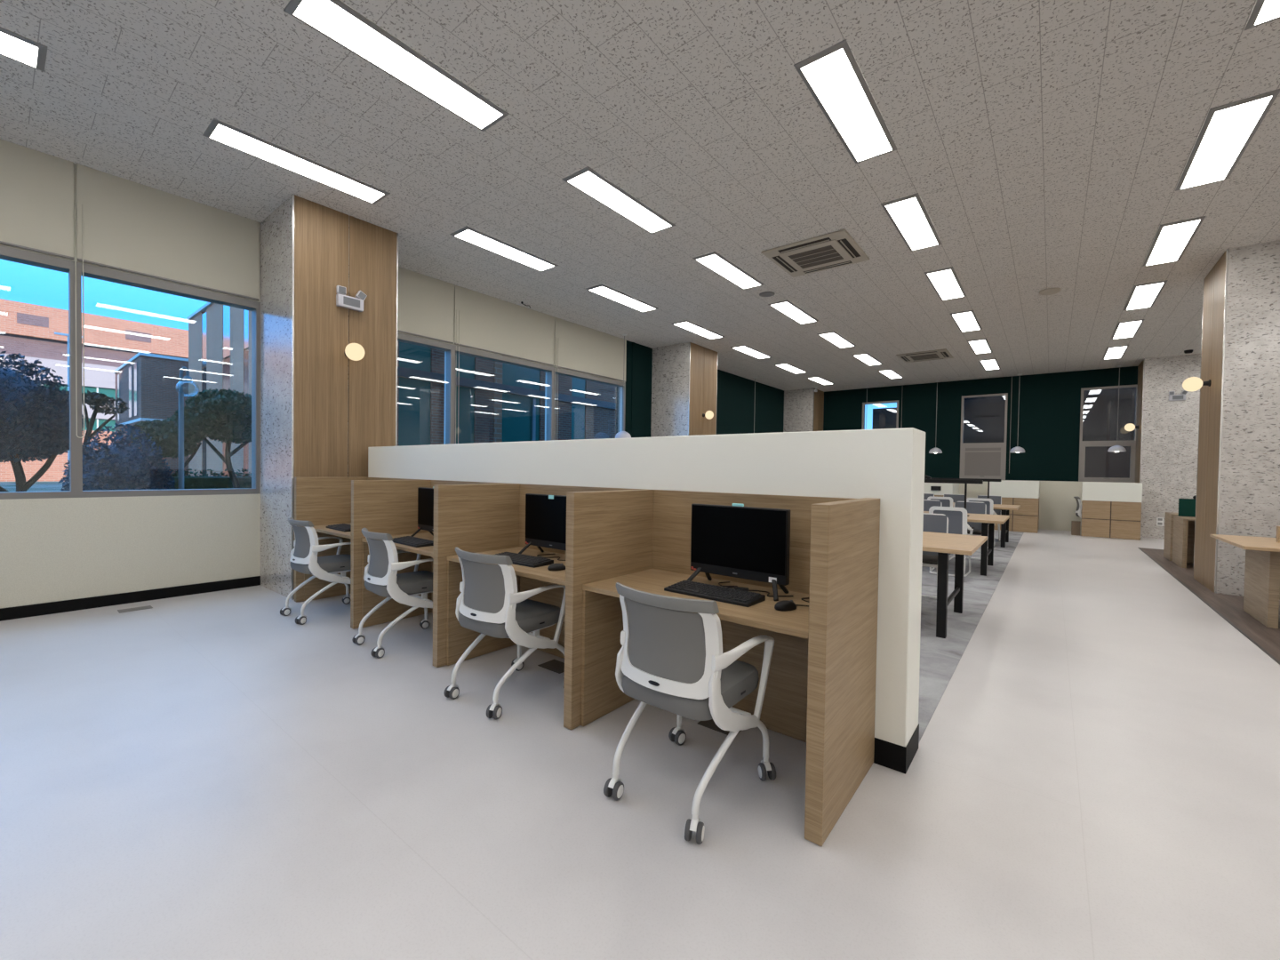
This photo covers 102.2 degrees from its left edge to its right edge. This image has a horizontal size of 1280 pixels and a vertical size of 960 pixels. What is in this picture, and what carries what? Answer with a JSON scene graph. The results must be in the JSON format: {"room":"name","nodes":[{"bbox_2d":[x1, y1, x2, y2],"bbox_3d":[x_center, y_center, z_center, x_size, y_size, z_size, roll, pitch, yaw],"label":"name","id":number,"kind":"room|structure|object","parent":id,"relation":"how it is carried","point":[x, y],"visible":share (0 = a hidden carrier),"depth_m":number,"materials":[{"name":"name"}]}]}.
{"room":"library","nodes":[
{"label":"library","id":0,"kind":"room"},
{"bbox_2d":[260,193,398,599],"bbox_3d":[-3.381,-0.794,5.634,0.947,3.870,1.014,2,1,39],"label":"column","id":1,"kind":"structure","parent":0,"point":[322,409],"depth_m":5.25,"materials":[{"name":"wood"}]},
{"bbox_2d":[336,285,367,311],"bbox_3d":[-2.962,-1.861,5.312,0.062,0.210,0.285,2,1,39],"label":"emergency light","id":2,"kind":"object","parent":1,"relation":"attached to","point":[342,300],"visible":1,"depth_m":5.27,"materials":[{"name":"grey plastic"}]},
{"bbox_2d":[344,343,364,360],"bbox_3d":[-2.911,-1.300,5.256,0.238,0.173,0.176,2,1,39],"label":"wall sconce","id":3,"kind":"object","parent":1,"relation":"attached to","point":[354,351],"visible":1,"depth_m":5.18,"materials":[{"name":"beige glass"}]},
{"bbox_2d":[0,163,783,608],"bbox_3d":[-3.424,-0.811,6.524,0.260,3.870,27.350,2,1,39],"label":"wall","id":4,"kind":"structure","parent":0,"point":[59,548],"depth_m":4.90,"materials":[{"name":"beige paint"}]},
{"bbox_2d":[0,245,260,499],"bbox_3d":[-6.284,-0.857,2.889,0.172,2.045,6.900,2,1,39],"label":"window","id":5,"kind":"structure","parent":4,"relation":"in","point":[6,253],"depth_m":4.58,"materials":[{"name":"grey metal"}]},
{"bbox_2d":[74,163,258,438],"bbox_3d":[-4.468,-1.551,4.983,0.022,2.364,1.324,2,1,39],"label":"roller blind","id":6,"kind":"object","parent":5,"relation":"attached to","point":[125,225],"visible":1,"depth_m":4.88,"materials":[{"name":"beige fabric"}]},
{"bbox_2d":[0,576,260,621],"bbox_3d":[-7.921,1.117,0.755,0.012,0.100,12.300,2,1,39],"label":"baseboard","id":7,"kind":"structure","parent":4,"relation":"attached to","point":[108,600],"depth_m":4.73,"materials":[{"name":"black"}]},
{"bbox_2d":[397,332,625,446],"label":"window","id":8,"kind":"structure","parent":4,"relation":"in","point":[450,349],"depth_m":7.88,"materials":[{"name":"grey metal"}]},
{"bbox_2d":[454,284,554,443],"bbox_3d":[-2.045,-1.468,8.029,0.022,2.574,1.862,2,1,39],"label":"roller blind","id":9,"kind":"object","parent":8,"relation":"attached to","point":[483,322],"visible":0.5,"depth_m":7.90,"materials":[{"name":"beige fabric"}]},
{"bbox_2d":[554,317,626,439],"bbox_3d":[-0.869,-1.478,9.505,0.022,2.574,1.876,2,1,39],"label":"roller blind","id":10,"kind":"object","parent":8,"relation":"attached to","point":[578,348],"visible":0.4,"depth_m":9.39,"materials":[{"name":"beige fabric"}]},
{"bbox_2d":[0,528,1279,959],"bbox_3d":[3.123,1.421,1.326,17.100,0.203,27.350,2,1,39],"label":"floor","id":11,"kind":"structure","parent":0,"point":[216,775],"depth_m":2.02,"materials":[{"name":"grey plastic"}]},
{"bbox_2d":[280,517,351,624],"bbox_3d":[-2.750,0.750,4.533,0.547,0.844,0.590,2,1,40],"label":"office chair","id":12,"kind":"object","parent":11,"relation":"on","point":[304,559],"visible":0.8,"depth_m":4.33,"materials":[{"name":"white plastic"}]},
{"bbox_2d":[294,477,425,602],"bbox_3d":[-2.586,0.576,4.779,1.238,1.181,0.677,2,1,39],"label":"study carrel","id":13,"kind":"object","parent":11,"relation":"on","point":[322,501],"visible":0.39,"depth_m":5.03,"materials":[{"name":"brown wood"}]},
{"bbox_2d":[352,528,433,657],"bbox_3d":[-1.739,0.779,3.824,0.547,0.844,0.590,2,2,44],"label":"office chair","id":14,"kind":"object","parent":11,"relation":"on","point":[380,578],"visible":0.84,"depth_m":3.62,"materials":[{"name":"white plastic"}]},
{"bbox_2d":[350,480,506,629],"bbox_3d":[-1.618,0.605,4.009,1.238,1.181,0.677,2,1,39],"label":"study carrel","id":15,"kind":"object","parent":11,"relation":"on","point":[390,507],"visible":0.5,"depth_m":4.24,"materials":[{"name":"brown wood"}]},
{"bbox_2d":[392,536,433,547],"bbox_3d":[-1.720,0.463,3.911,0.450,0.031,0.160,2,1,40],"label":"keyboard","id":16,"kind":"object","parent":15,"relation":"on","point":[408,540],"visible":0.98,"depth_m":3.84,"materials":[{"name":"black plastic"}]},
{"bbox_2d":[411,487,433,536],"bbox_3d":[-1.621,0.265,4.124,0.526,0.424,0.192,2,1,41],"label":"computer monitor","id":17,"kind":"object","parent":15,"relation":"on","point":[425,496],"visible":0.4,"depth_m":4.19,"materials":[{"name":"black plastic"}]},
{"bbox_2d":[443,546,565,719],"bbox_3d":[-0.754,0.809,2.999,0.547,0.844,0.590,2,1,37],"label":"office chair","id":18,"kind":"object","parent":11,"relation":"on","point":[489,603],"visible":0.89,"depth_m":2.80,"materials":[{"name":"white plastic"}]},
{"bbox_2d":[432,483,647,667],"bbox_3d":[-0.649,0.634,3.238,1.238,1.181,0.677,2,1,39],"label":"study carrel","id":19,"kind":"object","parent":11,"relation":"on","point":[487,519],"visible":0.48,"depth_m":3.49,"materials":[{"name":"brown wood"}]},
{"bbox_2d":[495,552,553,567],"bbox_3d":[-0.752,0.491,3.217,0.450,0.031,0.160,2,1,37],"label":"keyboard","id":20,"kind":"object","parent":19,"relation":"on","point":[524,560],"visible":0.88,"depth_m":3.13,"materials":[{"name":"black plastic"}]},
{"bbox_2d":[518,493,566,553],"bbox_3d":[-0.560,0.302,3.371,0.526,0.410,0.192,2,1,39],"label":"computer monitor","id":21,"kind":"object","parent":19,"relation":"on","point":[545,514],"visible":0.62,"depth_m":3.38,"materials":[{"name":"black plastic"}]},
{"bbox_2d":[537,659,564,673],"bbox_3d":[-0.547,1.224,3.398,0.210,0.006,0.145,2,1,39],"label":"box","id":22,"kind":"object","parent":11,"relation":"on","point":[556,666],"visible":0.73,"depth_m":3.39,"materials":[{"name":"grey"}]},
{"bbox_2d":[603,582,775,844],"bbox_3d":[0.206,0.841,2.129,0.547,0.844,0.590,2,1,39],"label":"office chair","id":23,"kind":"object","parent":11,"relation":"on","point":[669,660],"visible":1,"depth_m":1.93,"materials":[{"name":"white plastic"}]},
{"bbox_2d":[697,719,741,735],"bbox_3d":[0.420,1.253,2.647,0.210,0.006,0.145,2,1,39],"label":"box","id":24,"kind":"object","parent":11,"relation":"on","point":[709,724],"visible":0.33,"depth_m":2.63,"materials":[{"name":"grey"}]},
{"bbox_2d":[563,489,879,846],"bbox_3d":[0.342,0.662,2.448,1.297,1.186,0.677,2,1,39],"label":"study carrel","id":25,"kind":"object","parent":11,"relation":"on","point":[820,689],"visible":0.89,"depth_m":2.50,"materials":[{"name":"brown wood"}]},
{"bbox_2d":[664,579,765,607],"bbox_3d":[0.340,0.523,2.415,0.450,0.031,0.160,2,1,40],"label":"keyboard","id":26,"kind":"object","parent":25,"relation":"on","point":[698,589],"visible":1,"depth_m":2.37,"materials":[{"name":"black plastic"}]},
{"bbox_2d":[686,503,790,601],"bbox_3d":[0.482,0.327,2.536,0.526,0.424,0.192,2,1,40],"label":"computer monitor","id":27,"kind":"object","parent":25,"relation":"on","point":[736,540],"visible":0.98,"depth_m":2.49,"materials":[{"name":"black plastic"}]},
{"bbox_2d":[774,600,796,611],"bbox_3d":[0.617,0.529,2.190,0.106,0.036,0.062,0,1,-26],"label":"computer mouse","id":28,"kind":"object","parent":25,"relation":"on","point":[785,605],"visible":1,"depth_m":2.17,"materials":[{"name":"black plastic"}]},
{"bbox_2d":[923,482,959,496],"bbox_3d":[7.733,0.563,13.551,0.938,1.181,1.172,2,1,39],"label":"booth","id":29,"kind":"object","parent":11,"relation":"on","point":[946,488],"visible":0.04,"depth_m":13.00,"materials":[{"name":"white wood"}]},
{"bbox_2d":[918,530,1023,743],"bbox_3d":[3.054,1.178,8.756,5.128,0.004,12.010,2,1,39],"label":"floor","id":30,"kind":"structure","parent":11,"relation":"on","point":[940,658],"depth_m":4.61,"materials":[{"name":"grey tile"}]},
{"bbox_2d":[921,512,948,599],"bbox_3d":[2.866,0.794,5.283,0.518,0.883,0.513,2,1,39],"label":"chair","id":31,"kind":"object","parent":30,"relation":"on","point":[932,523],"visible":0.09,"depth_m":5.36,"materials":[{"name":"grey fabric"}]},
{"bbox_2d":[928,506,974,576],"bbox_3d":[4.060,0.784,6.777,0.518,0.883,0.513,2,1,39],"label":"chair","id":32,"kind":"object","parent":30,"relation":"on","point":[957,516],"visible":0.35,"depth_m":6.55,"materials":[{"name":"white plastic"}]},
{"bbox_2d":[922,531,987,638],"bbox_3d":[1.936,0.866,5.125,2.400,0.724,1.240,2,1,39],"label":"table","id":33,"kind":"object","parent":30,"relation":"on","point":[945,544],"visible":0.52,"depth_m":4.19,"materials":[{"name":"brown wood"}]},
{"bbox_2d":[923,511,1009,575],"bbox_3d":[3.985,0.848,7.699,2.400,0.724,1.240,2,1,39],"label":"table","id":34,"kind":"object","parent":30,"relation":"on","point":[988,522],"visible":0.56,"depth_m":6.79,"materials":[{"name":"brown wood"}]},
{"bbox_2d":[924,475,983,516],"bbox_3d":[3.995,0.205,7.686,1.830,0.562,0.100,2,1,39],"label":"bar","id":35,"kind":"object","parent":34,"relation":"on","point":[928,479],"visible":0.52,"depth_m":7.26,"materials":[{"name":"black metal"}]},
{"bbox_2d":[948,501,986,559],"bbox_3d":[4.964,0.777,7.830,0.518,0.883,0.513,2,1,39],"label":"chair","id":36,"kind":"object","parent":30,"relation":"on","point":[972,507],"visible":0.25,"depth_m":7.93,"materials":[{"name":"grey fabric"}]},
{"bbox_2d":[966,497,998,547],"bbox_3d":[6.180,0.765,9.397,0.518,0.883,0.513,2,1,39],"label":"chair","id":37,"kind":"object","parent":30,"relation":"on","point":[989,503],"visible":0.18,"depth_m":9.14,"materials":[{"name":"white plastic"}]},
{"bbox_2d":[952,502,1020,547],"bbox_3d":[6.085,0.829,10.335,2.400,0.724,1.240,2,1,39],"label":"table","id":38,"kind":"object","parent":30,"relation":"on","point":[1005,509],"visible":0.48,"depth_m":9.33,"materials":[{"name":"brown wood"}]},
{"bbox_2d":[976,495,1001,541],"bbox_3d":[7.033,0.758,10.453,0.518,0.883,0.513,2,1,39],"label":"chair","id":39,"kind":"object","parent":30,"relation":"on","point":[997,500],"visible":0.27,"depth_m":10.52,"materials":[{"name":"white plastic"}]},
{"bbox_2d":[989,480,1039,533],"bbox_3d":[9.055,0.603,12.498,0.938,1.181,1.172,2,1,39],"label":"booth","id":40,"kind":"object","parent":11,"relation":"on","point":[1024,493],"visible":0.64,"depth_m":11.96,"materials":[{"name":"brown wood"}]},
{"bbox_2d":[1080,481,1142,540],"bbox_3d":[10.376,0.643,11.447,0.938,1.181,1.172,2,1,39],"label":"cabinet","id":41,"kind":"object","parent":11,"relation":"on","point":[1113,510],"visible":1,"depth_m":10.98,"materials":[{"name":"brown wood"}]},
{"bbox_2d":[1163,512,1178,560],"bbox_3d":[8.764,0.906,8.074,0.740,0.733,0.580,2,1,39],"label":"base cabinet","id":42,"kind":"object","parent":11,"relation":"on","point":[1169,516],"visible":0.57,"depth_m":8.21,"materials":[{"name":"brown wood"}]},
{"bbox_2d":[1172,515,1195,567],"bbox_3d":[8.355,0.919,7.517,0.750,0.715,0.760,2,1,39],"label":"base cabinet","id":43,"kind":"object","parent":11,"relation":"on","point":[1183,540],"visible":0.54,"depth_m":7.75,"materials":[{"name":"brown wood"}]},
{"bbox_2d":[1178,495,1196,517],"bbox_3d":[8.496,0.397,7.683,0.680,0.326,0.079,2,1,39],"label":"screen","id":44,"kind":"object","parent":43,"relation":"on","point":[1187,507],"visible":0.35,"depth_m":7.83,"materials":[{"name":"teal"}]},
{"bbox_2d":[1138,547,1279,664],"bbox_3d":[4.497,1.297,3.618,0.020,0.006,15.250,2,1,39],"label":"trim","id":45,"kind":"structure","parent":11,"relation":"on","point":[1172,575],"depth_m":4.84,"materials":[{"name":"grey"}]},
{"bbox_2d":[1209,526,1279,628],"bbox_3d":[6.025,0.864,4.572,1.150,0.868,1.210,2,1,39],"label":"desk","id":46,"kind":"object","parent":11,"relation":"on","point":[1261,592],"visible":1,"depth_m":4.68,"materials":[{"name":"brown wood"}]},
{"bbox_2d":[0,0,1279,391],"bbox_3d":[3.184,-2.672,1.248,17.100,0.250,27.350,2,1,39],"label":"ceiling","id":47,"kind":"structure","parent":0,"point":[1044,144],"depth_m":4.08,"materials":[{"name":"tile"}]},
{"bbox_2d":[0,26,47,71],"bbox_3d":[-4.205,-2.679,2.791,0.318,0.016,1.310,2,1,39],"label":"recessed light","id":48,"kind":"object","parent":47,"relation":"in","point":[13,45],"visible":1,"depth_m":3.21,"materials":[{"name":"grey plastic"}]},
{"bbox_2d":[0,32,38,67],"bbox_3d":[-4.205,-2.671,2.791,0.258,0.001,1.236,2,1,39],"label":"diffuser","id":49,"kind":"object","parent":48,"relation":"attached to","point":[12,46],"depth_m":3.21,"materials":[{"name":"white plastic"}]},
{"bbox_2d":[0,138,73,259],"bbox_3d":[-5.456,-2.310,3.720,0.014,0.828,1.867,2,1,39],"label":"roller blind","id":50,"kind":"object","parent":47,"relation":"hanging from","point":[36,188],"visible":1,"depth_m":4.28,"materials":[{"name":"beige fabric"}]},
{"bbox_2d":[202,117,390,204],"bbox_3d":[-2.883,-2.690,4.450,0.318,0.016,1.310,2,1,39],"label":"recessed light","id":51,"kind":"object","parent":47,"relation":"in","point":[219,131],"visible":1,"depth_m":4.34,"materials":[{"name":"grey plastic"}]},
{"bbox_2d":[283,0,509,131],"bbox_3d":[-1.480,-2.648,3.333,0.318,0.016,1.310,2,1,39],"label":"recessed light","id":52,"kind":"object","parent":47,"relation":"in","point":[335,20],"visible":1,"depth_m":3.23,"materials":[{"name":"grey plastic"}]},
{"bbox_2d":[397,266,453,343],"bbox_3d":[-3.014,-2.332,6.785,0.014,0.828,1.246,2,1,39],"label":"roller blind","id":53,"kind":"object","parent":47,"relation":"hanging from","point":[425,307],"visible":0.59,"depth_m":6.94,"materials":[{"name":"beige fabric"}]},
{"bbox_2d":[449,225,558,271],"bbox_3d":[-1.562,-2.702,6.110,0.318,0.016,1.310,2,1,39],"label":"recessed light","id":54,"kind":"object","parent":47,"relation":"in","point":[468,234],"visible":1,"depth_m":6.01,"materials":[{"name":"grey plastic"}]},
{"bbox_2d":[561,166,675,233],"bbox_3d":[-0.158,-2.660,4.993,0.318,0.016,1.310,2,1,39],"label":"recessed light","id":55,"kind":"object","parent":47,"relation":"in","point":[588,180],"visible":1,"depth_m":4.89,"materials":[{"name":"grey plastic"}]},
{"bbox_2d":[585,284,658,311],"bbox_3d":[-0.239,-2.714,7.770,0.318,0.016,1.310,2,1,39],"label":"recessed light","id":56,"kind":"object","parent":47,"relation":"in","point":[603,290],"visible":1,"depth_m":7.69,"materials":[{"name":"grey plastic"}]},
{"bbox_2d":[672,320,724,339],"bbox_3d":[1.082,-2.726,9.430,0.318,0.016,1.310,2,1,39],"label":"recessed light","id":57,"kind":"object","parent":47,"relation":"in","point":[686,324],"visible":1,"depth_m":9.33,"materials":[{"name":"grey plastic"}]},
{"bbox_2d":[692,251,764,288],"bbox_3d":[1.164,-2.671,6.652,0.318,0.016,1.310,2,1,39],"label":"recessed light","id":58,"kind":"object","parent":47,"relation":"in","point":[714,260],"visible":1,"depth_m":6.57,"materials":[{"name":"grey plastic"}]},
{"bbox_2d":[730,344,771,358],"bbox_3d":[2.404,-2.738,11.090,0.318,0.016,1.310,2,1,39],"label":"recessed light","id":59,"kind":"object","parent":47,"relation":"in","point":[744,348],"visible":1,"depth_m":10.99,"materials":[{"name":"grey plastic"}]},
{"bbox_2d":[768,299,818,324],"bbox_3d":[2.486,-2.683,8.312,0.318,0.016,1.310,2,1,39],"label":"recessed light","id":60,"kind":"object","parent":47,"relation":"in","point":[788,308],"visible":1,"depth_m":8.21,"materials":[{"name":"grey plastic"}]},
{"bbox_2d":[761,229,869,277],"bbox_3d":[2.078,-2.639,6.099,0.950,0.034,0.950,2,1,39],"label":"air conditioner","id":61,"kind":"object","parent":47,"relation":"attached to","point":[836,249],"visible":1,"depth_m":6.02,"materials":[{"name":"beige plastic"}]},
{"bbox_2d":[788,245,843,268],"bbox_3d":[2.078,-2.625,6.099,0.500,0.001,0.470,2,1,39],"label":"grille","id":62,"kind":"object","parent":61,"relation":"attached to","point":[825,254],"depth_m":6.08,"materials":[{"name":"beige plastic"}]},
{"bbox_2d":[817,331,855,347],"bbox_3d":[3.808,-2.695,9.972,0.318,0.016,1.310,2,1,39],"label":"recessed light","id":63,"kind":"object","parent":47,"relation":"in","point":[833,337],"visible":1,"depth_m":9.89,"materials":[{"name":"grey plastic"}]},
{"bbox_2d":[793,39,897,163],"bbox_3d":[1.502,-2.610,3.671,0.318,0.016,1.310,2,1,39],"label":"recessed light","id":64,"kind":"object","parent":47,"relation":"in","point":[833,76],"visible":1,"depth_m":3.55,"materials":[{"name":"grey plastic"}]},
{"bbox_2d":[851,352,882,365],"bbox_3d":[5.130,-2.707,11.632,0.318,0.016,1.310,2,1,39],"label":"recessed light","id":65,"kind":"object","parent":47,"relation":"in","point":[867,358],"visible":1,"depth_m":11.57,"materials":[{"name":"grey plastic"}]},
{"bbox_2d":[880,192,942,251],"bbox_3d":[2.824,-2.621,5.331,0.318,0.016,1.310,2,1,39],"label":"recessed light","id":66,"kind":"object","parent":47,"relation":"in","point":[908,214],"visible":1,"depth_m":5.23,"materials":[{"name":"grey plastic"}]},
{"bbox_2d":[896,348,952,362],"bbox_3d":[6.172,-2.675,11.199,0.950,0.034,0.950,2,1,39],"label":"air conditioner","id":67,"kind":"object","parent":47,"relation":"attached to","point":[939,354],"visible":1,"depth_m":11.09,"materials":[{"name":"beige plastic"}]},
{"bbox_2d":[910,353,939,360],"bbox_3d":[6.171,-2.661,11.199,0.500,0.001,0.470,2,1,39],"label":"grille","id":68,"kind":"object","parent":67,"relation":"attached to","point":[929,356],"depth_m":11.18,"materials":[{"name":"beige plastic"}]},
{"bbox_2d":[923,266,966,300],"bbox_3d":[4.146,-2.633,6.991,0.318,0.016,1.310,2,1,39],"label":"recessed light","id":69,"kind":"object","parent":47,"relation":"in","point":[946,283],"visible":1,"depth_m":6.89,"materials":[{"name":"grey plastic"}]},
{"bbox_2d":[950,310,982,331],"bbox_3d":[5.468,-2.645,8.651,0.318,0.016,1.310,2,1,39],"label":"recessed light","id":70,"kind":"object","parent":47,"relation":"in","point":[965,321],"visible":1,"depth_m":8.56,"materials":[{"name":"grey plastic"}]},
{"bbox_2d":[967,338,992,353],"bbox_3d":[6.790,-2.657,10.311,0.318,0.016,1.310,2,1,39],"label":"recessed light","id":71,"kind":"object","parent":47,"relation":"in","point":[982,345],"visible":1,"depth_m":10.23,"materials":[{"name":"grey plastic"}]},
{"bbox_2d":[1102,344,1128,359],"bbox_3d":[9.780,-2.618,10.642,0.318,0.016,1.310,2,1,39],"label":"recessed light","id":72,"kind":"object","parent":47,"relation":"in","point":[1111,352],"visible":1,"depth_m":10.57,"materials":[{"name":"grey plastic"}]},
{"bbox_2d":[1111,319,1144,338],"bbox_3d":[8.458,-2.606,8.983,0.318,0.016,1.310,2,1,39],"label":"recessed light","id":73,"kind":"object","parent":47,"relation":"in","point":[1127,329],"visible":1,"depth_m":8.91,"materials":[{"name":"grey plastic"}]},
{"bbox_2d":[1123,280,1167,310],"bbox_3d":[7.136,-2.595,7.323,0.318,0.016,1.310,2,1,39],"label":"recessed light","id":74,"kind":"object","parent":47,"relation":"in","point":[1144,295],"visible":1,"depth_m":7.24,"materials":[{"name":"grey plastic"}]},
{"bbox_2d":[1142,216,1206,266],"bbox_3d":[5.814,-2.583,5.663,0.318,0.016,1.310,2,1,39],"label":"recessed light","id":75,"kind":"object","parent":47,"relation":"in","point":[1171,241],"visible":1,"depth_m":5.57,"materials":[{"name":"grey plastic"}]},
{"bbox_2d":[1175,88,1279,191],"bbox_3d":[4.492,-2.571,4.003,0.318,0.016,1.310,2,1,39],"label":"recessed light","id":76,"kind":"object","parent":47,"relation":"in","point":[1227,131],"visible":1,"depth_m":3.88,"materials":[{"name":"grey plastic"}]},
{"bbox_2d":[1244,0,1279,30],"bbox_3d":[3.170,-2.559,2.343,0.318,0.016,1.310,2,1,39],"label":"recessed light","id":77,"kind":"object","parent":47,"relation":"in","point":[1264,12],"visible":1,"depth_m":2.83,"materials":[{"name":"grey plastic"}]},
{"bbox_2d":[1254,0,1279,24],"bbox_3d":[3.170,-2.551,2.343,0.258,0.001,1.236,2,1,39],"label":"diffuser","id":78,"kind":"object","parent":77,"relation":"attached to","point":[1266,11],"depth_m":2.82,"materials":[{"name":"white plastic"}]},
{"bbox_2d":[368,427,925,746],"bbox_3d":[-0.767,0.463,3.938,5.148,1.500,0.267,2,1,39],"label":"wall partition","id":79,"kind":"structure","parent":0,"point":[887,465],"depth_m":2.57,"materials":[{"name":"white paint"}]},
{"bbox_2d":[873,724,919,774],"bbox_3d":[-0.731,1.157,3.915,5.036,0.115,0.273,2,1,39],"label":"baseboard","id":80,"kind":"structure","parent":79,"relation":"attached to","point":[889,755],"depth_m":2.29,"materials":[{"name":"black plastic"}]},
{"bbox_2d":[650,342,717,437],"bbox_3d":[0.939,-0.832,11.059,0.947,3.870,1.084,2,1,39],"label":"column","id":81,"kind":"structure","parent":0,"point":[684,375],"depth_m":10.64,"materials":[{"name":"stone"}]},
{"bbox_2d":[783,387,823,431],"bbox_3d":[5.153,-0.870,16.350,0.947,3.870,0.894,2,1,39],"label":"column","id":82,"kind":"structure","parent":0,"point":[804,409],"depth_m":15.99,"materials":[{"name":"stone"}]},
{"bbox_2d":[823,366,1137,481],"bbox_3d":[11.710,-0.685,11.827,16.845,3.870,0.200,2,1,39],"label":"wall","id":83,"kind":"structure","parent":0,"point":[1048,412],"depth_m":13.35,"materials":[{"name":"teal paint"}]},
{"bbox_2d":[861,400,898,429],"bbox_3d":[7.141,-1.197,15.388,1.010,2.260,0.135,2,1,39],"label":"window","id":84,"kind":"structure","parent":83,"relation":"in","point":[896,401],"depth_m":15.38,"materials":[{"name":"grey"}]},
{"bbox_2d":[959,392,1007,479],"bbox_3d":[9.155,-1.136,13.784,1.020,2.260,0.135,2,1,39],"label":"window","id":85,"kind":"structure","parent":83,"relation":"in","point":[984,460],"depth_m":13.75,"materials":[{"name":"grey"}]},
{"bbox_2d":[1078,384,1137,482],"bbox_3d":[11.087,-1.077,12.246,1.020,2.260,0.135,2,1,39],"label":"window","id":86,"kind":"structure","parent":83,"relation":"in","point":[1125,443],"depth_m":12.24,"materials":[{"name":"grey"}]},
{"bbox_2d":[959,480,1111,531],"bbox_3d":[8.379,0.569,13.862,7.070,1.185,0.080,2,1,39],"label":"wall","id":87,"kind":"structure","parent":0,"point":[1058,505],"depth_m":12.49,"materials":[{"name":"beige paint"}]},
{"bbox_2d":[1134,353,1200,539],"bbox_3d":[11.578,-0.675,11.210,1.122,3.870,0.934,2,1,39],"label":"wall","id":88,"kind":"structure","parent":0,"point":[1167,433],"depth_m":10.97,"materials":[{"name":"stone"}]},
{"bbox_2d":[1192,240,1279,596],"bbox_3d":[7.332,-0.638,5.898,1.147,3.870,1.114,2,1,39],"label":"column","id":89,"kind":"structure","parent":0,"point":[1238,475],"depth_m":5.74,"materials":[{"name":"stone"}]},
{"bbox_2d":[1182,376,1211,391],"bbox_3d":[6.800,-1.174,6.319,0.238,0.173,0.176,2,1,39],"label":"wall sconce","id":90,"kind":"object","parent":89,"relation":"attached to","point":[1192,383],"visible":1,"depth_m":6.28,"materials":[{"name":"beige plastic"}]},
{"label":"outside","id":91,"kind":"structure","parent":0,"visible":0},
{"bbox_2d":[0,481,64,491],"bbox_3d":[-28.195,0.726,28.852,160.000,0.200,170.000,2,1,39],"label":"ground","id":92,"kind":"structure","parent":91,"point":[10,486],"depth_m":32.38,"materials":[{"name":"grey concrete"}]},
{"bbox_2d":[0,351,86,491],"bbox_3d":[-13.447,-0.756,10.421,2.338,3.950,3.120,2,1,42],"label":"round tree","id":93,"kind":"object","parent":92,"relation":"on","point":[35,418],"visible":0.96,"depth_m":10.62,"materials":[{"name":"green plant"}]},
{"bbox_2d":[0,298,188,481],"bbox_3d":[-52.778,-6.813,39.427,8.020,13.730,56.000,2,1,39],"label":"brick building","id":94,"kind":"structure","parent":92,"relation":"on","point":[26,329],"depth_m":42.17,"materials":[{"name":"orange brick"}]},
{"bbox_2d":[81,389,129,451],"bbox_3d":[-12.994,-0.496,12.552,0.668,3.326,0.890,2,1,39],"label":"bare tree","id":95,"kind":"object","parent":92,"relation":"on","point":[94,398],"visible":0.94,"depth_m":12.39,"materials":[{"name":"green plant"}]},
{"bbox_2d":[58,423,175,490],"bbox_3d":[-8.562,0.108,8.521,1.655,2.119,1.431,2,1,39],"label":"round shrub","id":96,"kind":"object","parent":92,"relation":"on","point":[122,465],"visible":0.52,"depth_m":8.24,"materials":[{"name":"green plant"}]},
{"bbox_2d":[113,352,188,476],"bbox_3d":[-26.509,-3.082,33.145,9.010,7.300,9.240,2,1,39],"label":"brick building","id":97,"kind":"structure","parent":92,"relation":"on","point":[147,382],"depth_m":27.56,"materials":[{"name":"grey brick"}]},
{"bbox_2d":[130,416,206,476],"bbox_3d":[-13.009,-0.368,14.243,1.650,3.014,1.684,1,1,20],"label":"pine tree","id":98,"kind":"object","parent":92,"relation":"on","point":[155,429],"visible":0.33,"depth_m":13.72,"materials":[{"name":"green plant"}]},
{"bbox_2d":[176,366,199,488],"bbox_3d":[-8.030,-0.348,9.173,0.314,3.304,0.311,2,1,39],"label":"street lamp","id":99,"kind":"object","parent":92,"relation":"on","point":[187,378],"visible":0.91,"depth_m":9.08,"materials":[{"name":"grey"}]},
{"bbox_2d":[161,387,251,488],"bbox_3d":[-10.863,-0.624,13.639,1.913,3.604,2.633,2,1,39],"label":"pine tree","id":100,"kind":"object","parent":92,"relation":"on","point":[225,416],"visible":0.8,"depth_m":13.05,"materials":[{"name":"green plant"}]},
{"bbox_2d":[168,468,251,489],"bbox_3d":[-11.674,0.412,14.275,1.126,1.510,3.591,2,1,39],"label":"clipped hedge","id":101,"kind":"object","parent":92,"relation":"on","point":[190,482],"visible":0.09,"depth_m":13.92,"materials":[{"name":"green plant"}]},
{"bbox_2d":[185,302,251,476],"bbox_3d":[-12.252,-3.565,24.102,20.550,9.040,9.920,2,1,39],"label":"building","id":102,"kind":"structure","parent":92,"relation":"on","point":[220,336],"depth_m":23.06,"materials":[{"name":"grey concrete"}]},
{"bbox_2d":[872,387,1135,478],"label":"window","id":103,"kind":"structure","parent":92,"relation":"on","point":[984,417],"depth_m":15.65,"materials":[{"name":"black"}]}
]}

